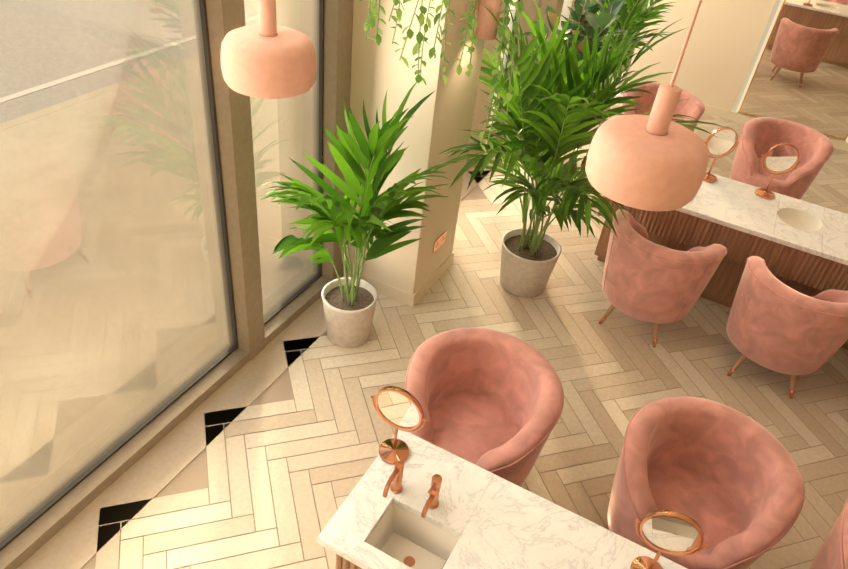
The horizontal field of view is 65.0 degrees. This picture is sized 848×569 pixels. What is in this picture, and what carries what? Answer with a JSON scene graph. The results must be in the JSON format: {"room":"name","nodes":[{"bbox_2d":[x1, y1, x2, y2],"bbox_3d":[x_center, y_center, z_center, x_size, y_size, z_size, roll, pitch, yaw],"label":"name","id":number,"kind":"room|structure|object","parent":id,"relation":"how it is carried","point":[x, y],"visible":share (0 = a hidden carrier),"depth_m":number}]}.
{"room":"beauty salon","nodes":[
{"label":"beauty salon","id":0,"kind":"room"},
{"bbox_2d":[345,0,484,294],"bbox_3d":[-0.211,-1.909,3.714,1.110,4.330,0.620,22,40,18],"label":"pillar","id":1,"kind":"structure","parent":0,"point":[442,114],"depth_m":3.92},
{"bbox_2d":[433,230,445,252],"bbox_3d":[0.110,-0.299,4.650,0.009,0.090,0.180,22,40,18],"label":"electrical outlet plate","id":2,"kind":"object","parent":1,"relation":"attached to","point":[439,241],"visible":1,"depth_m":4.64},
{"bbox_2d":[470,0,501,39],"bbox_3d":[0.343,-1.523,3.675,0.164,0.290,0.120,22,40,18],"label":"sconce","id":3,"kind":"object","parent":1,"relation":"attached to","point":[487,26],"visible":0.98,"depth_m":3.66},
{"bbox_2d":[17,39,847,568],"bbox_3d":[3.728,0.862,4.431,8.700,0.124,13.600,22,40,18],"label":"floor","id":4,"kind":"structure","parent":0,"point":[267,455],"depth_m":3.93},
{"bbox_2d":[261,82,463,347],"bbox_3d":[-0.325,-0.177,3.610,0.878,1.704,1.313,22,40,18],"label":"potted plant","id":5,"kind":"object","parent":4,"relation":"on","point":[349,304],"visible":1,"depth_m":3.57},
{"bbox_2d":[343,268,416,306],"bbox_3d":[-0.358,0.000,4.695,0.652,0.100,0.012,22,40,18],"label":"baseboard","id":6,"kind":"structure","parent":4,"relation":"on","point":[397,294],"depth_m":4.64},
{"bbox_2d":[415,252,453,302],"bbox_3d":[0.076,-0.053,4.835,0.015,0.100,0.614,22,40,18],"label":"baseboard","id":7,"kind":"structure","parent":4,"relation":"on","point":[442,268],"depth_m":4.81},
{"bbox_2d":[405,328,563,486],"bbox_3d":[0.252,0.721,3.299,0.743,0.793,0.686,22,40,18],"label":"tub chair","id":8,"kind":"object","parent":4,"relation":"on","point":[491,400],"visible":0.75,"depth_m":3.22},
{"bbox_2d":[317,430,686,568],"bbox_3d":[1.654,1.831,2.125,4.400,0.750,0.595,22,40,18],"label":"countertop","id":9,"kind":"structure","parent":4,"relation":"on","point":[478,517],"depth_m":2.50},
{"bbox_2d":[382,460,403,497],"bbox_3d":[-0.117,0.747,2.492,0.049,0.153,0.132,22,40,18],"label":"spout","id":10,"kind":"object","parent":9,"relation":"on","point":[395,478],"visible":1,"depth_m":2.48},
{"bbox_2d":[371,386,427,464],"bbox_3d":[-0.104,0.538,2.593,0.240,0.362,0.124,22,40,18],"label":"vanity mirror","id":11,"kind":"object","parent":9,"relation":"on","point":[397,408],"visible":0.98,"depth_m":2.56},
{"bbox_2d":[421,474,441,517],"bbox_3d":[0.026,0.786,2.459,0.049,0.160,0.113,22,40,18],"label":"mixer tap","id":12,"kind":"object","parent":9,"relation":"on","point":[432,501],"visible":0.98,"depth_m":2.45},
{"bbox_2d":[630,510,708,568],"bbox_3d":[0.821,0.897,2.282,0.239,0.362,0.124,22,40,18],"label":"vanity mirror","id":13,"kind":"object","parent":9,"relation":"on","point":[671,532],"visible":1,"depth_m":2.23},
{"bbox_2d":[523,0,629,152],"bbox_3d":[1.321,-1.864,6.115,0.916,1.639,0.773,22,40,18],"label":"potted plant","id":14,"kind":"object","parent":4,"relation":"on","point":[585,16],"visible":0.19,"depth_m":5.77},
{"bbox_2d":[433,0,729,296],"bbox_3d":[0.833,-0.719,4.261,1.798,1.996,1.937,22,40,18],"label":"potted plant","id":15,"kind":"object","parent":4,"relation":"on","point":[553,86],"visible":0.92,"depth_m":4.07},
{"bbox_2d":[590,0,672,122],"bbox_3d":[2.069,-2.540,7.122,1.158,1.627,1.420,22,40,18],"label":"potted plant","id":16,"kind":"object","parent":4,"relation":"on","point":[637,14],"visible":0.4,"depth_m":6.83},
{"bbox_2d":[599,209,727,347],"bbox_3d":[1.549,-0.056,4.517,0.743,0.793,0.686,22,40,18],"label":"tub chair","id":17,"kind":"object","parent":4,"relation":"on","point":[644,278],"visible":0.96,"depth_m":4.24},
{"bbox_2d":[622,83,704,131],"bbox_3d":[2.208,-1.449,6.427,0.743,0.793,0.686,22,40,18],"label":"tub chair","id":18,"kind":"object","parent":4,"relation":"on","point":[693,107],"visible":0.17,"depth_m":6.32},
{"bbox_2d":[607,396,804,568],"bbox_3d":[1.204,1.024,3.065,0.743,0.793,0.686,22,40,18],"label":"tub chair","id":19,"kind":"object","parent":4,"relation":"on","point":[728,479],"visible":0.88,"depth_m":2.96},
{"bbox_2d":[594,173,847,349],"bbox_3d":[3.272,0.145,4.571,4.300,0.750,0.700,22,40,18],"label":"vanity counter","id":20,"kind":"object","parent":4,"relation":"on","point":[800,246],"depth_m":4.63},
{"bbox_2d":[703,127,738,182],"bbox_3d":[2.140,-0.958,4.861,0.227,0.405,0.164,22,40,18],"label":"vanity mirror","id":21,"kind":"object","parent":20,"relation":"on","point":[724,143],"visible":0.83,"depth_m":4.81},
{"bbox_2d":[754,143,800,198],"bbox_3d":[2.506,-0.817,4.738,0.257,0.405,0.139,22,40,18],"label":"vanity mirror","id":22,"kind":"object","parent":20,"relation":"on","point":[781,158],"visible":1,"depth_m":4.69},
{"bbox_2d":[729,117,833,199],"bbox_3d":[3.129,-1.007,6.007,0.743,0.793,0.686,22,40,18],"label":"tub chair","id":23,"kind":"object","parent":4,"relation":"on","point":[760,137],"visible":0.71,"depth_m":5.84},
{"bbox_2d":[726,256,847,398],"bbox_3d":[2.306,0.251,4.245,0.743,0.793,0.686,22,40,18],"label":"tub chair","id":24,"kind":"object","parent":4,"relation":"on","point":[774,323],"visible":1,"depth_m":4.00},
{"bbox_2d":[810,498,847,568],"bbox_3d":[1.978,1.337,2.787,0.743,0.793,0.686,22,40,18],"label":"tub chair","id":25,"kind":"object","parent":4,"relation":"on","point":[832,553],"visible":1,"depth_m":2.69},
{"bbox_2d":[631,0,648,36],"bbox_3d":[7.143,-4.198,7.883,8.480,4.330,0.300,22,40,18],"label":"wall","id":26,"kind":"structure","parent":0,"point":[642,1],"depth_m":10.10},
{"bbox_2d":[627,0,845,141],"bbox_3d":[6.249,-2.826,5.962,7.860,4.330,0.250,22,40,18],"label":"wall","id":27,"kind":"structure","parent":0,"point":[723,42],"depth_m":7.75},
{"bbox_2d":[627,83,847,150],"bbox_3d":[5.844,-1.149,7.201,7.560,0.100,0.015,22,40,18],"label":"baseboard","id":28,"kind":"structure","parent":27,"relation":"attached to","point":[842,145],"depth_m":7.95},
{"bbox_2d":[732,0,847,141],"bbox_3d":[4.403,-3.001,6.829,1.330,3.090,0.029,22,40,18],"label":"mirror","id":29,"kind":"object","parent":27,"relation":"attached to","point":[797,71],"depth_m":7.38},
{"bbox_3d":[0.033,-2.475,4.485,0.650,4.330,13.600,22,40,18],"label":"wall","id":30,"kind":"structure","parent":0,"visible":0},
{"bbox_2d":[0,0,353,568],"bbox_3d":[-1.203,-0.811,2.360,0.224,4.078,3.408,22,40,18],"label":"window","id":31,"kind":"structure","parent":30,"relation":"in","point":[254,332],"depth_m":3.54},
{"bbox_2d":[0,0,318,539],"bbox_3d":[-1.262,-0.855,2.367,0.012,4.000,3.380,22,40,18],"label":"window panel","id":32,"kind":"object","parent":31,"relation":"in","point":[114,322],"visible":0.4,"depth_m":3.00},
{"bbox_2d":[466,0,592,165],"bbox_3d":[0.998,-3.151,5.809,0.250,4.004,4.834,22,40,18],"label":"window","id":33,"kind":"structure","parent":30,"relation":"in","point":[480,115],"depth_m":6.25},
{"bbox_2d":[489,0,571,123],"bbox_3d":[0.879,-3.129,5.766,0.012,3.870,4.610,22,40,18],"label":"window panel","id":34,"kind":"object","parent":33,"relation":"in","point":[565,11],"depth_m":6.91},
{"bbox_3d":[3.923,-2.774,1.791,9.280,0.200,13.600,22,40,18],"label":"ceiling","id":35,"kind":"structure","parent":0,"visible":0},
{"bbox_2d":[221,0,316,98],"bbox_3d":[-0.376,-1.507,1.432,0.290,2.218,0.290,22,40,18],"label":"pendant lamp","id":36,"kind":"object","parent":35,"relation":"hanging from","point":[267,57],"visible":1,"depth_m":1.97},
{"bbox_2d":[360,0,530,152],"bbox_3d":[0.171,-1.661,1.979,0.649,2.532,0.698,22,40,18],"label":"hanging planter","id":37,"kind":"object","parent":35,"relation":"hanging from","point":[503,31],"visible":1,"depth_m":2.42},
{"bbox_2d":[585,0,708,210],"bbox_3d":[0.664,-1.113,1.065,0.290,2.183,0.290,22,40,18],"label":"pendant lamp","id":38,"kind":"object","parent":35,"relation":"hanging from","point":[657,159],"visible":1,"depth_m":1.59},
{"label":"outside","id":39,"kind":"structure","parent":0,"visible":0},
{"bbox_2d":[0,0,136,313],"bbox_3d":[-34.895,-19.115,23.961,85.800,0.220,140.000,22,40,18],"label":"ground","id":40,"kind":"structure","parent":39,"point":[24,79],"depth_m":6.66}
]}

